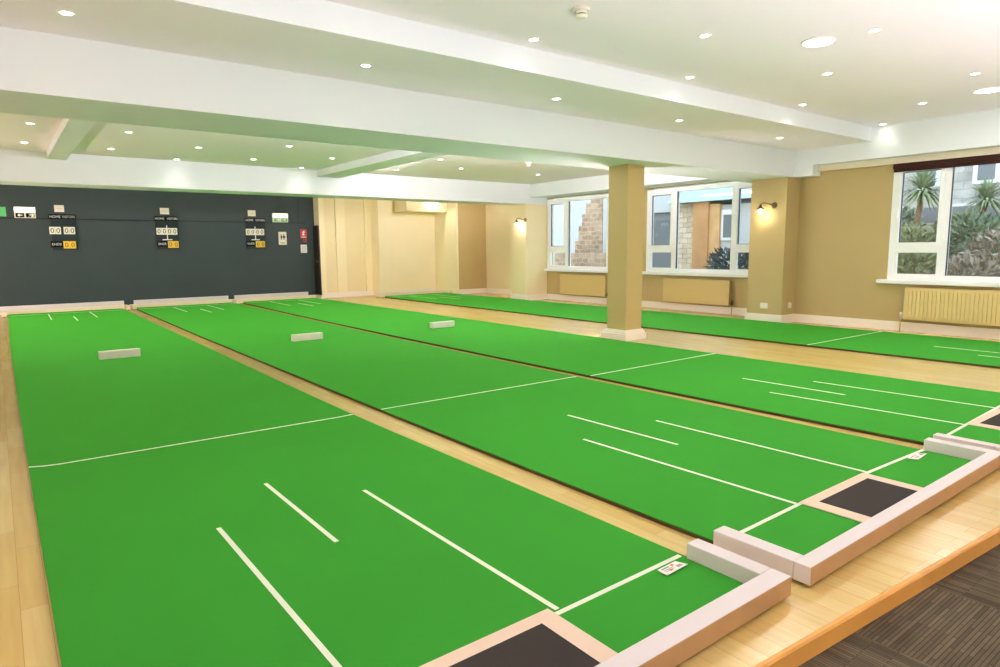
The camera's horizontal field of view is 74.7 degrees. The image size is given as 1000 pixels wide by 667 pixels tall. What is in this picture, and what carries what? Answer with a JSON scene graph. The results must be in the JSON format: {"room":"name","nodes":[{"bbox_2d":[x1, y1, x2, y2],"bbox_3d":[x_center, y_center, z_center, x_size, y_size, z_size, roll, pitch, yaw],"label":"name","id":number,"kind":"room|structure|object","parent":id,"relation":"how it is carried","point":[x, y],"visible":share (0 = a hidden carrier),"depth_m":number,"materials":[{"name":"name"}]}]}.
{"room":"sports facility","nodes":[
{"label":"sports facility","id":0,"kind":"room"},
{"bbox_2d":[0,184,315,306],"bbox_3d":[-8.822,-1.741,12.304,11.050,2.840,0.150,-6,9,-37],"label":"wall","id":1,"kind":"structure","parent":0,"point":[114,260],"depth_m":13.40,"materials":[{"name":"grey paint"}]},
{"bbox_2d":[0,207,5,215],"bbox_3d":[-9.175,-2.210,11.869,0.365,0.170,0.014,-6,9,-37],"label":"exit sign","id":2,"kind":"object","parent":1,"relation":"attached to","point":[2,209],"visible":1,"depth_m":11.95,"materials":[{"name":"green"}]},
{"bbox_2d":[14,207,35,217],"bbox_3d":[-8.790,-2.237,12.125,0.320,0.200,0.076,-6,9,-37],"label":"exit sign","id":3,"kind":"object","parent":1,"relation":"attached to","point":[19,212],"visible":1,"depth_m":12.10,"materials":[{"name":"beige"}]},
{"bbox_2d":[14,207,34,212],"bbox_3d":[-8.790,-2.287,12.119,0.320,0.099,0.076,-6,9,-37],"label":"diffuser","id":4,"kind":"object","parent":3,"relation":"attached to","point":[16,209],"depth_m":12.09,"materials":[{"name":"beige"}]},
{"bbox_2d":[54,205,63,211],"bbox_3d":[-8.384,-2.376,12.464,0.155,0.130,0.010,-6,9,-37],"label":"card","id":5,"kind":"object","parent":1,"relation":"attached to","point":[57,208],"visible":1,"depth_m":12.46,"materials":[{"name":"beige"}]},
{"bbox_2d":[48,214,78,249],"bbox_3d":[-8.342,-1.933,12.524,0.441,0.675,0.052,-6,9,-37],"label":"scoreboard","id":6,"kind":"object","parent":1,"relation":"attached to","point":[63,229],"visible":1,"depth_m":12.52,"materials":[{"name":"grey"}]},
{"bbox_2d":[0,217,305,223],"bbox_3d":[-8.862,-2.128,12.120,10.830,0.024,0.015,-6,9,-37],"label":"trim","id":7,"kind":"structure","parent":1,"relation":"attached to","point":[0,217],"depth_m":13.31,"materials":[{"name":"grey"}]},
{"bbox_2d":[160,208,168,213],"bbox_3d":[-6.942,-2.532,13.561,0.169,0.130,0.010,-6,9,-37],"label":"card","id":8,"kind":"object","parent":1,"relation":"attached to","point":[162,210],"visible":1,"depth_m":13.56,"materials":[{"name":"beige"}]},
{"bbox_2d":[154,216,179,248],"bbox_3d":[-6.911,-2.087,13.606,0.450,0.675,0.061,-6,9,-37],"label":"scoreboard","id":9,"kind":"object","parent":1,"relation":"attached to","point":[167,230],"visible":1,"depth_m":13.59,"materials":[{"name":"grey"}]},
{"bbox_2d":[248,210,255,215],"bbox_3d":[-5.542,-2.683,14.625,0.167,0.130,0.010,-6,9,-37],"label":"card","id":10,"kind":"object","parent":1,"relation":"attached to","point":[250,212],"visible":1,"depth_m":14.62,"materials":[{"name":"beige"}]},
{"bbox_2d":[245,218,265,248],"bbox_3d":[-5.481,-2.241,14.694,0.443,0.675,0.061,-6,9,-37],"label":"scoreboard","id":11,"kind":"object","parent":1,"relation":"attached to","point":[255,227],"visible":1,"depth_m":14.68,"materials":[{"name":"grey"}]},
{"bbox_2d":[272,213,287,221],"bbox_3d":[-5.026,-2.644,14.986,0.340,0.200,0.076,-6,9,-37],"label":"exit sign","id":12,"kind":"object","parent":1,"relation":"attached to","point":[276,217],"visible":1,"depth_m":14.94,"materials":[{"name":"beige"}]},
{"bbox_2d":[272,213,287,217],"bbox_3d":[-5.027,-2.694,14.980,0.340,0.099,0.076,-6,9,-37],"label":"diffuser","id":13,"kind":"object","parent":12,"relation":"attached to","point":[274,215],"depth_m":14.94,"materials":[{"name":"beige"}]},
{"bbox_2d":[278,232,286,244],"bbox_3d":[-5.008,-2.192,15.098,0.185,0.295,0.010,-6,9,-37],"label":"notice","id":14,"kind":"object","parent":1,"relation":"attached to","point":[282,237],"visible":1,"depth_m":15.09,"materials":[{"name":"beige"}]},
{"bbox_2d":[300,229,306,237],"bbox_3d":[-4.613,-2.342,15.385,0.155,0.210,0.010,-6,9,-37],"label":"notice","id":15,"kind":"object","parent":1,"relation":"attached to","point":[303,232],"visible":1,"depth_m":15.38,"materials":[{"name":"red"}]},
{"bbox_2d":[301,245,306,252],"bbox_3d":[-4.616,-1.994,15.427,0.150,0.190,0.008,-6,9,-37],"label":"paper notice","id":16,"kind":"object","parent":1,"relation":"attached to","point":[303,247],"visible":1,"depth_m":15.43,"materials":[{"name":"white"}]},
{"bbox_2d":[0,113,608,183],"bbox_3d":[-3.188,-2.532,7.932,14.850,0.340,5.060,-6,9,-37],"label":"ceiling","id":17,"kind":"structure","parent":0,"point":[145,142],"depth_m":9.01,"materials":[{"name":"white paint"}]},
{"bbox_2d":[46,119,95,159],"bbox_3d":[-4.515,-2.180,6.950,0.220,0.100,5.060,-6,9,-37],"label":"ceiling beam","id":18,"kind":"structure","parent":17,"relation":"attached to","point":[70,133],"depth_m":7.31,"materials":[{"name":"white paint"}]},
{"bbox_2d":[0,149,546,204],"bbox_3d":[-4.867,-2.608,10.213,14.950,0.750,0.590,-6,9,-37],"label":"ceiling beam","id":19,"kind":"structure","parent":17,"relation":"attached to","point":[17,167],"depth_m":10.40,"materials":[{"name":"white paint"}]},
{"bbox_2d":[317,150,447,177],"bbox_3d":[-1.422,-2.505,9.302,0.400,0.120,5.060,-6,9,-37],"label":"ceiling beam","id":20,"kind":"structure","parent":17,"relation":"attached to","point":[396,157],"depth_m":9.66,"materials":[{"name":"white paint"}]},
{"bbox_2d":[530,173,724,197],"bbox_3d":[2.378,-2.837,12.201,0.480,0.280,5.060,-6,9,-37],"label":"ceiling beam","id":21,"kind":"structure","parent":17,"relation":"attached to","point":[595,184],"depth_m":12.68,"materials":[{"name":"white paint"}]},
{"bbox_2d":[313,197,372,294],"bbox_3d":[-3.825,-2.279,15.900,1.315,2.792,0.470,-6,9,-37],"label":"wall","id":22,"kind":"structure","parent":0,"point":[318,207],"depth_m":15.64,"materials":[{"name":"beige paint"}]},
{"bbox_2d":[313,225,321,294],"bbox_3d":[-4.325,-1.694,15.473,0.090,1.692,0.335,-6,9,-37],"label":"door","id":23,"kind":"structure","parent":22,"relation":"in","point":[316,240],"depth_m":15.47,"materials":[{"name":"black paint"}]},
{"bbox_2d":[323,198,365,292],"bbox_3d":[-3.857,-2.280,15.913,1.030,2.792,0.410,-6,9,-37],"label":"wall","id":24,"kind":"structure","parent":0,"point":[353,208],"depth_m":15.83,"materials":[{"name":"beige paint"}]},
{"bbox_2d":[370,200,458,294],"bbox_3d":[-2.239,-2.350,16.337,1.740,2.792,1.700,-6,9,-37],"label":"wall","id":25,"kind":"structure","parent":0,"point":[415,244],"depth_m":16.39,"materials":[{"name":"beige paint"}]},
{"bbox_2d":[323,288,485,297],"bbox_3d":[-2.342,-1.040,16.466,4.085,0.122,0.946,-3,8,-15],"label":"baseboard","id":26,"kind":"structure","parent":25,"relation":"attached to","point":[478,290],"depth_m":16.19,"materials":[{"name":"white"}]},
{"bbox_2d":[458,203,486,288],"bbox_3d":[-1.152,-2.468,17.163,1.000,2.792,1.700,-6,9,-37],"label":"wall","id":27,"kind":"structure","parent":0,"point":[471,217],"depth_m":16.47,"materials":[{"name":"beige paint"}]},
{"bbox_2d":[486,204,511,289],"bbox_3d":[0.354,-2.317,15.907,0.150,2.792,2.140,-6,9,-37],"label":"wall","id":28,"kind":"structure","parent":0,"point":[498,217],"depth_m":16.30,"materials":[{"name":"beige paint"}]},
{"bbox_2d":[486,288,511,294],"bbox_3d":[0.299,-1.006,16.026,0.020,0.122,2.140,-6,9,-37],"label":"baseboard","id":29,"kind":"structure","parent":28,"relation":"attached to","point":[488,290],"depth_m":16.43,"materials":[{"name":"white"}]},
{"bbox_2d":[0,0,999,150],"bbox_3d":[1.456,-1.764,1.724,14.600,0.340,8.880,-6,9,-37],"label":"ceiling","id":30,"kind":"structure","parent":0,"point":[927,51],"depth_m":4.86,"materials":[{"name":"white paint"}]},
{"bbox_2d":[56,10,75,16],"bbox_3d":[-2.455,-1.813,3.711,0.096,0.006,0.096,-6,9,-37],"label":"recessed light","id":31,"kind":"object","parent":30,"relation":"in","point":[61,12],"visible":1,"depth_m":3.71,"materials":[{"name":"white"}]},
{"bbox_2d":[359,63,372,67],"bbox_3d":[-0.987,-1.972,4.826,0.096,0.006,0.096,-6,9,-37],"label":"recessed light","id":32,"kind":"object","parent":30,"relation":"in","point":[364,65],"visible":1,"depth_m":4.82,"materials":[{"name":"white"}]},
{"bbox_2d":[0,26,820,182],"bbox_3d":[-1.379,-2.042,5.480,14.680,0.710,1.100,-6,9,-37],"label":"ceiling beam","id":33,"kind":"structure","parent":30,"relation":"attached to","point":[42,74],"depth_m":5.23,"materials":[{"name":"white paint"}]},
{"bbox_2d":[172,0,871,140],"bbox_3d":[-0.773,-1.998,4.292,14.200,0.180,0.007,-6,9,-37],"label":"ceiling beam","id":34,"kind":"structure","parent":30,"relation":"attached to","point":[322,15],"depth_m":4.88,"materials":[{"name":"white paint"}]},
{"bbox_2d":[527,37,539,41],"bbox_3d":[0.249,-2.165,4.831,0.096,0.006,0.096,-6,9,-37],"label":"recessed light","id":35,"kind":"object","parent":30,"relation":"in","point":[532,39],"visible":1,"depth_m":4.82,"materials":[{"name":"white"}]},
{"bbox_2d":[573,5,589,19],"bbox_3d":[0.524,-2.061,4.219,0.110,0.060,0.110,-6,9,-37],"label":"smoke detector","id":36,"kind":"object","parent":30,"relation":"attached to","point":[581,11],"visible":1,"depth_m":4.19,"materials":[{"name":"beige plastic"}]},
{"bbox_2d":[698,33,711,37],"bbox_3d":[1.494,-2.169,4.778,0.096,0.006,0.096,-6,9,-37],"label":"recessed light","id":37,"kind":"object","parent":30,"relation":"in","point":[705,35],"visible":1,"depth_m":4.76,"materials":[{"name":"white"}]},
{"bbox_2d":[801,36,835,46],"bbox_3d":[2.395,-2.193,4.932,0.236,0.014,0.236,-6,9,-37],"label":"recessed light","id":38,"kind":"object","parent":30,"relation":"in","point":[819,41],"visible":1,"depth_m":4.90,"materials":[{"name":"white"}]},
{"bbox_2d":[867,28,881,32],"bbox_3d":[2.684,-2.169,4.695,0.096,0.006,0.096,-6,9,-37],"label":"recessed light","id":39,"kind":"object","parent":30,"relation":"in","point":[875,30],"visible":1,"depth_m":4.69,"materials":[{"name":"white"}]},
{"bbox_2d":[813,109,999,165],"bbox_3d":[7.103,-2.166,5.865,0.220,0.415,8.600,-6,9,-37],"label":"ceiling beam","id":40,"kind":"structure","parent":30,"relation":"attached to","point":[976,130],"depth_m":8.11,"materials":[{"name":"white paint"}]},
{"bbox_2d":[973,87,999,93],"bbox_3d":[4.862,-2.425,6.538,0.236,0.014,0.236,-6,9,-37],"label":"recessed light","id":41,"kind":"object","parent":30,"relation":"in","point":[988,89],"visible":1,"depth_m":6.51,"materials":[{"name":"white"}]},
{"bbox_2d":[974,88,999,92],"bbox_3d":[4.862,-2.420,6.539,0.210,0.004,0.210,-6,9,-37],"label":"diffuser","id":42,"kind":"object","parent":41,"relation":"attached to","point":[982,90],"depth_m":6.51,"materials":[{"name":"white"}]},
{"bbox_2d":[0,293,999,666],"bbox_3d":[-2.678,0.207,7.859,15.100,0.118,15.010,-6,9,-37],"label":"floor","id":43,"kind":"structure","parent":0,"point":[28,638],"depth_m":2.88,"materials":[{"name":"brown wood"}]},
{"bbox_2d":[0,301,123,314],"bbox_3d":[-8.537,-0.486,12.536,2.365,0.150,0.045,-6,9,-37],"label":"board","id":44,"kind":"object","parent":43,"relation":"on","point":[88,304],"visible":0.52,"depth_m":12.57,"materials":[{"name":"white paint"}]},
{"bbox_2d":[1,305,130,316],"bbox_3d":[-8.106,-0.429,12.308,2.005,0.088,0.390,-6,9,-37],"label":"fender","id":45,"kind":"object","parent":43,"relation":"on","point":[127,307],"visible":1,"depth_m":12.37,"materials":[{"name":"beige"}]},
{"bbox_2d":[133,296,227,303],"bbox_3d":[-6.729,-0.681,13.911,1.845,0.150,0.045,-6,9,-37],"label":"board","id":46,"kind":"object","parent":43,"relation":"on","point":[210,297],"visible":0.49,"depth_m":13.85,"materials":[{"name":"white paint"}]},
{"bbox_2d":[129,299,239,309],"bbox_3d":[-6.479,-0.605,13.545,2.023,0.088,0.390,-6,9,-37],"label":"fender","id":47,"kind":"object","parent":43,"relation":"on","point":[132,306],"visible":0.87,"depth_m":13.63,"materials":[{"name":"beige"}]},
{"bbox_2d":[234,292,307,298],"bbox_3d":[-5.226,-0.844,15.053,1.685,0.150,0.045,-6,9,-37],"label":"board","id":48,"kind":"object","parent":43,"relation":"on","point":[292,293],"visible":0.56,"depth_m":15.01,"materials":[{"name":"white paint"}]},
{"bbox_2d":[237,295,323,303],"bbox_3d":[-4.927,-0.773,14.725,1.888,0.088,0.390,-6,9,-37],"label":"fender","id":49,"kind":"object","parent":43,"relation":"on","point":[301,296],"visible":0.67,"depth_m":14.86,"materials":[{"name":"beige"}]},
{"bbox_2d":[8,308,743,666],"bbox_3d":[-4.042,0.260,6.999,1.886,0.023,13.711,-6,9,-37],"label":"mat","id":50,"kind":"object","parent":43,"relation":"on","point":[196,506],"visible":0.96,"depth_m":2.60,"materials":[{"name":"green carpet"}]},
{"bbox_2d":[98,348,140,359],"bbox_3d":[-4.030,0.214,6.947,0.380,0.081,0.076,-6,9,-37],"label":"block","id":51,"kind":"object","parent":50,"relation":"on","point":[122,353],"visible":1,"depth_m":6.91,"materials":[{"name":"white paint"}]},
{"bbox_2d":[419,609,617,666],"bbox_3d":[0.009,0.898,1.722,0.610,0.005,0.334,-6,9,-37],"label":"mat","id":52,"kind":"object","parent":50,"relation":"on","point":[544,638],"visible":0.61,"depth_m":1.83,"materials":[{"name":"beige"}]},
{"bbox_2d":[657,561,687,575],"bbox_3d":[0.601,0.817,2.287,0.121,0.006,0.052,-6,9,-37],"label":"card","id":53,"kind":"object","parent":50,"relation":"on","point":[674,566],"visible":1,"depth_m":2.28,"materials":[{"name":"white paper"}]},
{"bbox_2d":[661,564,682,571],"bbox_3d":[0.601,0.816,2.290,0.091,0.002,0.034,-6,9,-37],"label":"print","id":54,"kind":"object","parent":53,"relation":"on","point":[670,567],"depth_m":2.28,"materials":[{"name":"white"}]},
{"bbox_2d":[375,290,451,297],"bbox_3d":[-2.082,-0.977,16.097,1.985,0.088,0.365,-6,9,-37],"label":"fender","id":55,"kind":"object","parent":43,"relation":"on","point":[382,295],"visible":0.81,"depth_m":16.17,"materials":[{"name":"beige"}]},
{"bbox_2d":[136,302,971,555],"bbox_3d":[-2.408,0.084,8.241,1.969,0.023,13.711,-6,9,-37],"label":"mat","id":56,"kind":"object","parent":43,"relation":"on","point":[694,469],"visible":0.96,"depth_m":3.98,"materials":[{"name":"green carpet"}]},
{"bbox_2d":[291,332,322,341],"bbox_3d":[-2.400,0.041,8.161,0.380,0.081,0.076,-6,9,-37],"label":"block","id":57,"kind":"object","parent":56,"relation":"on","point":[317,335],"visible":1,"depth_m":8.12,"materials":[{"name":"white paint"}]},
{"bbox_2d":[799,473,922,521],"bbox_3d":[1.636,0.726,2.929,0.610,0.005,0.294,-6,9,-37],"label":"mat","id":58,"kind":"object","parent":56,"relation":"on","point":[861,497],"visible":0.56,"depth_m":2.91,"materials":[{"name":"beige"}]},
{"bbox_2d":[908,453,926,459],"bbox_3d":[2.211,0.648,3.474,0.147,0.006,0.051,-7,10,-42],"label":"card","id":59,"kind":"object","parent":56,"relation":"on","point":[916,456],"visible":1,"depth_m":3.46,"materials":[{"name":"white paper"}]},
{"bbox_2d":[242,298,999,444],"bbox_3d":[-0.860,-0.084,9.418,1.910,0.023,13.711,-6,9,-37],"label":"mat","id":60,"kind":"object","parent":43,"relation":"on","point":[910,411],"visible":0.93,"depth_m":5.68,"materials":[{"name":"green carpet"}]},
{"bbox_2d":[430,320,454,327],"bbox_3d":[-0.824,-0.130,9.366,0.380,0.081,0.076,-6,9,-37],"label":"block","id":61,"kind":"object","parent":60,"relation":"on","point":[441,324],"visible":1,"depth_m":9.33,"materials":[{"name":"white paint"}]},
{"bbox_2d":[966,408,999,429],"bbox_3d":[3.237,0.551,4.155,0.610,0.005,0.300,-6,9,-37],"label":"mat","id":62,"kind":"object","parent":60,"relation":"on","point":[991,420],"visible":1,"depth_m":4.13,"materials":[{"name":"beige"}]},
{"bbox_2d":[601,164,645,340],"bbox_3d":[1.540,-0.987,8.097,0.385,2.112,0.410,-6,9,-37],"label":"pillar","id":63,"kind":"structure","parent":43,"relation":"on","point":[626,181],"depth_m":7.99,"materials":[{"name":"beige paint"}]},
{"bbox_2d":[383,293,999,368],"bbox_3d":[1.969,-0.296,10.848,1.877,0.023,13.574,-6,9,-37],"label":"mat","id":64,"kind":"object","parent":43,"relation":"on","point":[981,353],"visible":0.91,"depth_m":8.55,"materials":[{"name":"green carpet"}]},
{"bbox_2d":[595,538,791,666],"bbox_3d":[0.041,0.892,1.662,2.004,0.078,0.360,-6,9,-37],"label":"fender","id":65,"kind":"object","parent":43,"relation":"on","point":[763,587],"visible":0.94,"depth_m":1.94,"materials":[{"name":"white paint"}]},
{"bbox_2d":[713,437,999,585],"bbox_3d":[1.697,0.713,2.918,1.963,0.078,0.375,-6,9,-37],"label":"fender","id":66,"kind":"object","parent":43,"relation":"on","point":[808,569],"visible":0.84,"depth_m":2.47,"materials":[{"name":"white paint"}]},
{"bbox_2d":[754,526,999,666],"bbox_3d":[1.287,0.887,2.175,14.457,0.068,0.012,-5,9,-33],"label":"trim","id":67,"kind":"structure","parent":43,"relation":"attached to","point":[798,653],"depth_m":2.13,"materials":[{"name":"brown wood"}]},
{"bbox_2d":[933,433,999,450],"bbox_3d":[3.314,0.540,4.132,1.945,0.078,0.360,-6,9,-37],"label":"fender","id":68,"kind":"object","parent":43,"relation":"on","point":[961,440],"visible":0.32,"depth_m":3.56,"materials":[{"name":"white paint"}]},
{"bbox_2d":[511,204,546,294],"bbox_3d":[0.717,-1.794,14.576,0.769,2.092,0.500,-6,9,-37],"label":"pillar","id":69,"kind":"structure","parent":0,"point":[529,238],"depth_m":14.32,"materials":[{"name":"beige paint"}]},
{"bbox_2d":[514,218,526,225],"bbox_3d":[0.436,-2.404,14.090,0.291,0.162,0.123,1,8,15],"label":"wall lamp","id":70,"kind":"object","parent":69,"relation":"attached to","point":[516,222],"visible":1,"depth_m":14.06,"materials":[{"name":"gold metal"}]},
{"bbox_2d":[511,294,546,299],"bbox_3d":[0.650,-0.829,14.643,0.620,0.122,0.540,-6,9,-37],"label":"baseboard","id":71,"kind":"structure","parent":69,"relation":"attached to","point":[513,296],"depth_m":14.43,"materials":[{"name":"white"}]},
{"bbox_2d":[553,186,686,264],"bbox_3d":[4.058,-4.056,23.600,2.900,4.700,10.200,-6,9,-37],"label":"sky","id":72,"kind":"structure","parent":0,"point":[578,208],"depth_m":23.44,"materials":[{"name":"grey"}]},
{"bbox_2d":[547,181,747,307],"bbox_3d":[2.721,-1.885,12.425,0.170,2.792,5.310,-6,9,-37],"label":"wall","id":73,"kind":"structure","parent":0,"point":[652,285],"depth_m":12.21,"materials":[{"name":"beige paint"}]},
{"bbox_2d":[544,194,608,272],"bbox_3d":[1.809,-2.032,13.438,0.170,1.545,2.565,-6,9,-37],"label":"window","id":74,"kind":"structure","parent":73,"relation":"in","point":[566,248],"depth_m":13.96,"materials":[{"name":"white plastic"}]},
{"bbox_2d":[560,274,607,296],"bbox_3d":[1.748,-0.928,13.604,0.114,0.567,1.373,-6,9,-37],"label":"radiator","id":75,"kind":"object","parent":73,"relation":"attached to","point":[588,285],"visible":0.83,"depth_m":13.52,"materials":[{"name":"beige metal"}]},
{"bbox_2d":[547,294,746,315],"bbox_3d":[2.657,-0.573,12.537,0.020,0.122,5.310,-6,9,-37],"label":"baseboard","id":76,"kind":"structure","parent":73,"relation":"attached to","point":[649,304],"depth_m":11.94,"materials":[{"name":"white"}]},
{"bbox_2d":[642,182,751,277],"bbox_3d":[3.460,-1.768,11.302,0.170,1.545,2.580,-6,9,-37],"label":"window","id":77,"kind":"structure","parent":73,"relation":"in","point":[735,247],"depth_m":11.65,"materials":[{"name":"white plastic"}]},
{"bbox_2d":[663,278,732,314],"bbox_3d":[3.441,-0.658,11.416,0.114,0.567,1.413,-6,9,-37],"label":"radiator","id":78,"kind":"object","parent":73,"relation":"attached to","point":[712,292],"visible":1,"depth_m":11.33,"materials":[{"name":"beige metal"}]},
{"bbox_2d":[747,177,800,314],"bbox_3d":[4.265,-1.245,9.970,0.790,2.132,0.560,-6,9,-37],"label":"wall","id":79,"kind":"structure","parent":0,"point":[773,240],"depth_m":9.67,"materials":[{"name":"beige paint"}]},
{"bbox_2d":[760,303,767,308],"bbox_3d":[3.955,-0.418,9.825,0.018,0.085,0.120,-6,9,-37],"label":"wall socket","id":80,"kind":"object","parent":79,"relation":"attached to","point":[762,305],"visible":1,"depth_m":9.81,"materials":[{"name":"beige plastic"}]},
{"bbox_2d":[756,202,776,213],"bbox_3d":[3.897,-1.837,9.584,0.291,0.162,0.123,1,8,15],"label":"wall lamp","id":81,"kind":"object","parent":79,"relation":"attached to","point":[760,208],"visible":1,"depth_m":9.57,"materials":[{"name":"gold metal"}]},
{"bbox_2d":[744,312,793,322],"bbox_3d":[4.199,-0.261,10.040,0.640,0.122,0.600,-6,9,-37],"label":"baseboard","id":82,"kind":"structure","parent":79,"relation":"attached to","point":[788,318],"depth_m":9.78,"materials":[{"name":"white"}]},
{"bbox_2d":[794,165,999,328],"bbox_3d":[7.191,-1.095,6.250,0.200,2.840,8.890,-6,9,-37],"label":"wall","id":83,"kind":"structure","parent":0,"point":[844,222],"depth_m":9.13,"materials":[{"name":"beige paint"}]},
{"bbox_2d":[794,314,999,339],"bbox_3d":[5.841,-0.009,7.998,0.020,0.122,4.704,-6,9,-37],"label":"baseboard","id":84,"kind":"structure","parent":83,"relation":"attached to","point":[987,333],"depth_m":8.65,"materials":[{"name":"white wood"}]},
{"bbox_2d":[818,147,999,171],"bbox_3d":[7.165,-1.927,5.942,0.070,0.080,8.600,-6,9,-37],"label":"trim","id":85,"kind":"structure","parent":83,"relation":"attached to","point":[993,150],"depth_m":8.37,"materials":[{"name":"beige"}]},
{"bbox_2d":[876,167,999,286],"bbox_3d":[5.912,-1.322,7.709,0.170,1.545,2.650,-6,9,-37],"label":"window","id":86,"kind":"structure","parent":83,"relation":"in","point":[940,246],"depth_m":8.28,"materials":[{"name":"white plastic"}]},
{"bbox_2d":[893,154,999,172],"bbox_3d":[5.880,-2.031,7.576,0.050,0.107,2.458,-6,9,-37],"label":"roller blind","id":87,"kind":"object","parent":86,"relation":"attached to","point":[994,158],"visible":1,"depth_m":8.04,"materials":[{"name":"fabric"}]},
{"bbox_2d":[899,287,999,331],"bbox_3d":[5.958,-0.209,7.738,0.112,0.583,2.263,-6,9,-37],"label":"radiator","id":88,"kind":"object","parent":83,"relation":"attached to","point":[963,306],"visible":1,"depth_m":8.11,"materials":[{"name":"beige metal"}]},
{"bbox_2d":[905,287,999,291],"bbox_3d":[5.965,-0.492,7.675,0.080,0.005,2.200,-6,9,-37],"label":"grille","id":89,"kind":"object","parent":88,"relation":"attached to","point":[906,288],"depth_m":8.20,"materials":[{"name":"metal"}]},
{"bbox_2d":[798,544,999,666],"bbox_3d":[2.535,1.150,0.571,14.420,0.060,5.182,-6,9,-37],"label":"floor","id":90,"kind":"structure","parent":0,"point":[954,621],"depth_m":2.06,"materials":[{"name":"brown carpet"}]},
{"label":"outside","id":91,"kind":"structure","parent":0,"visible":0},
{"bbox_3d":[12.896,-1.749,24.244,30.100,0.200,60.000,-6,9,-37],"label":"ground","id":92,"kind":"structure","parent":91,"visible":0},
{"bbox_2d":[555,253,606,266],"bbox_3d":[2.397,-1.716,19.111,0.250,1.250,2.100,-6,9,-37],"label":"wall","id":93,"kind":"structure","parent":92,"relation":"on","point":[577,259],"depth_m":18.81,"materials":[{"name":"brick"}]},
{"bbox_2d":[575,194,602,252],"bbox_3d":[2.684,-2.651,19.802,0.500,2.920,1.580,-6,9,-37],"label":"stone gable","id":94,"kind":"object","parent":92,"relation":"on","point":[590,240],"visible":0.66,"depth_m":19.29,"materials":[{"name":"stone"}]},
{"bbox_2d":[603,194,606,252],"bbox_3d":[3.566,-2.620,18.729,0.800,3.120,1.150,-6,9,-37],"label":"white lean to","id":95,"kind":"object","parent":92,"relation":"on","point":[604,199],"visible":0.02,"depth_m":18.88,"materials":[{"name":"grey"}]},
{"bbox_2d":[652,207,670,267],"bbox_3d":[4.875,-2.209,18.160,2.080,2.430,1.420,-6,9,-37],"label":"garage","id":96,"kind":"structure","parent":92,"relation":"on","point":[661,234],"depth_m":17.27,"materials":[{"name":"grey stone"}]},
{"bbox_2d":[665,181,751,268],"bbox_3d":[5.796,-2.482,16.438,1.850,3.400,2.700,-6,9,-37],"label":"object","id":97,"kind":"structure","parent":92,"relation":"on","point":[705,215],"depth_m":16.10,"materials":[{"name":"grey"}]},
{"bbox_2d":[902,204,999,222],"bbox_3d":[11.689,-1.530,13.175,0.200,2.250,10.000,-6,9,-37],"label":"wall","id":98,"kind":"structure","parent":92,"relation":"on","point":[929,216],"depth_m":15.08,"materials":[{"name":"grey stone"}]},
{"bbox_2d":[903,163,999,208],"bbox_3d":[14.467,-3.813,15.995,5.600,6.000,13.900,-6,9,-37],"label":"house","id":99,"kind":"structure","parent":92,"relation":"on","point":[966,177],"depth_m":16.07,"materials":[{"name":"stone"}]},
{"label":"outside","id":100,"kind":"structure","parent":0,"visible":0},
{"bbox_2d":[743,221,998,275],"bbox_3d":[9.152,-1.082,11.268,5.800,1.900,10.000,-6,9,-37],"label":"ground","id":101,"kind":"structure","parent":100,"point":[928,224],"depth_m":12.34,"materials":[{"name":"soil"}]},
{"bbox_2d":[703,247,748,269],"bbox_3d":[5.304,-1.483,14.810,1.431,1.170,1.354,-6,9,-37],"label":"shrub","id":102,"kind":"object","parent":101,"relation":"on","point":[715,262],"visible":0.42,"depth_m":14.72,"materials":[{"name":"green plant"}]},
{"bbox_2d":[901,204,926,236],"bbox_3d":[8.373,-2.297,13.934,1.165,1.023,1.228,-6,9,-37],"label":"shrub","id":103,"kind":"object","parent":101,"relation":"on","point":[905,216],"visible":0.1,"depth_m":13.58,"materials":[{"name":"green plant"}]},
{"bbox_2d":[897,241,936,273],"bbox_3d":[7.122,-1.132,11.265,1.104,0.922,1.096,-6,9,-37],"label":"shrub","id":104,"kind":"object","parent":101,"relation":"on","point":[901,256],"visible":0.32,"depth_m":11.04,"materials":[{"name":"green plant"}]},
{"bbox_2d":[900,221,935,264],"bbox_3d":[7.666,-1.649,12.339,1.104,0.933,1.096,-6,9,-37],"label":"shrub","id":105,"kind":"object","parent":101,"relation":"on","point":[912,231],"visible":0.37,"depth_m":12.09,"materials":[{"name":"green plant"}]},
{"bbox_2d":[903,171,940,241],"bbox_3d":[8.337,-2.519,12.919,1.118,1.705,1.091,2,8,21],"label":"palm","id":106,"kind":"object","parent":101,"relation":"on","point":[923,182],"visible":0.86,"depth_m":12.82,"materials":[{"name":"green plant"}]},
{"bbox_2d":[928,209,987,239],"bbox_3d":[9.002,-1.995,12.883,1.050,0.880,1.006,-6,9,-37],"label":"shrub","id":107,"kind":"object","parent":101,"relation":"on","point":[934,226],"visible":0.16,"depth_m":12.72,"materials":[{"name":"green plant"}]},
{"bbox_2d":[931,250,999,276],"bbox_3d":[7.409,-0.867,10.425,1.065,0.925,1.051,-6,9,-37],"label":"shrub","id":108,"kind":"object","parent":101,"relation":"on","point":[988,267],"visible":0.38,"depth_m":10.22,"materials":[{"name":"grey plant"}]},
{"bbox_2d":[949,207,999,257],"bbox_3d":[8.577,-1.790,11.900,1.118,1.028,1.194,-2,8,-9],"label":"shrub","id":109,"kind":"object","parent":101,"relation":"on","point":[982,218],"visible":0.66,"depth_m":11.79,"materials":[{"name":"green plant"}]},
{"bbox_2d":[955,175,999,214],"bbox_3d":[9.882,-2.658,13.299,0.998,1.102,0.989,-1,7,-3],"label":"palm","id":110,"kind":"object","parent":101,"relation":"on","point":[987,189],"visible":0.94,"depth_m":13.23,"materials":[{"name":"green plant"}]},
{"bbox_2d":[959,226,999,276],"bbox_3d":[8.224,-1.307,10.768,1.146,0.957,1.143,-6,9,-37],"label":"shrub","id":111,"kind":"object","parent":101,"relation":"on","point":[989,240],"visible":0.66,"depth_m":10.75,"materials":[{"name":"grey plant"}]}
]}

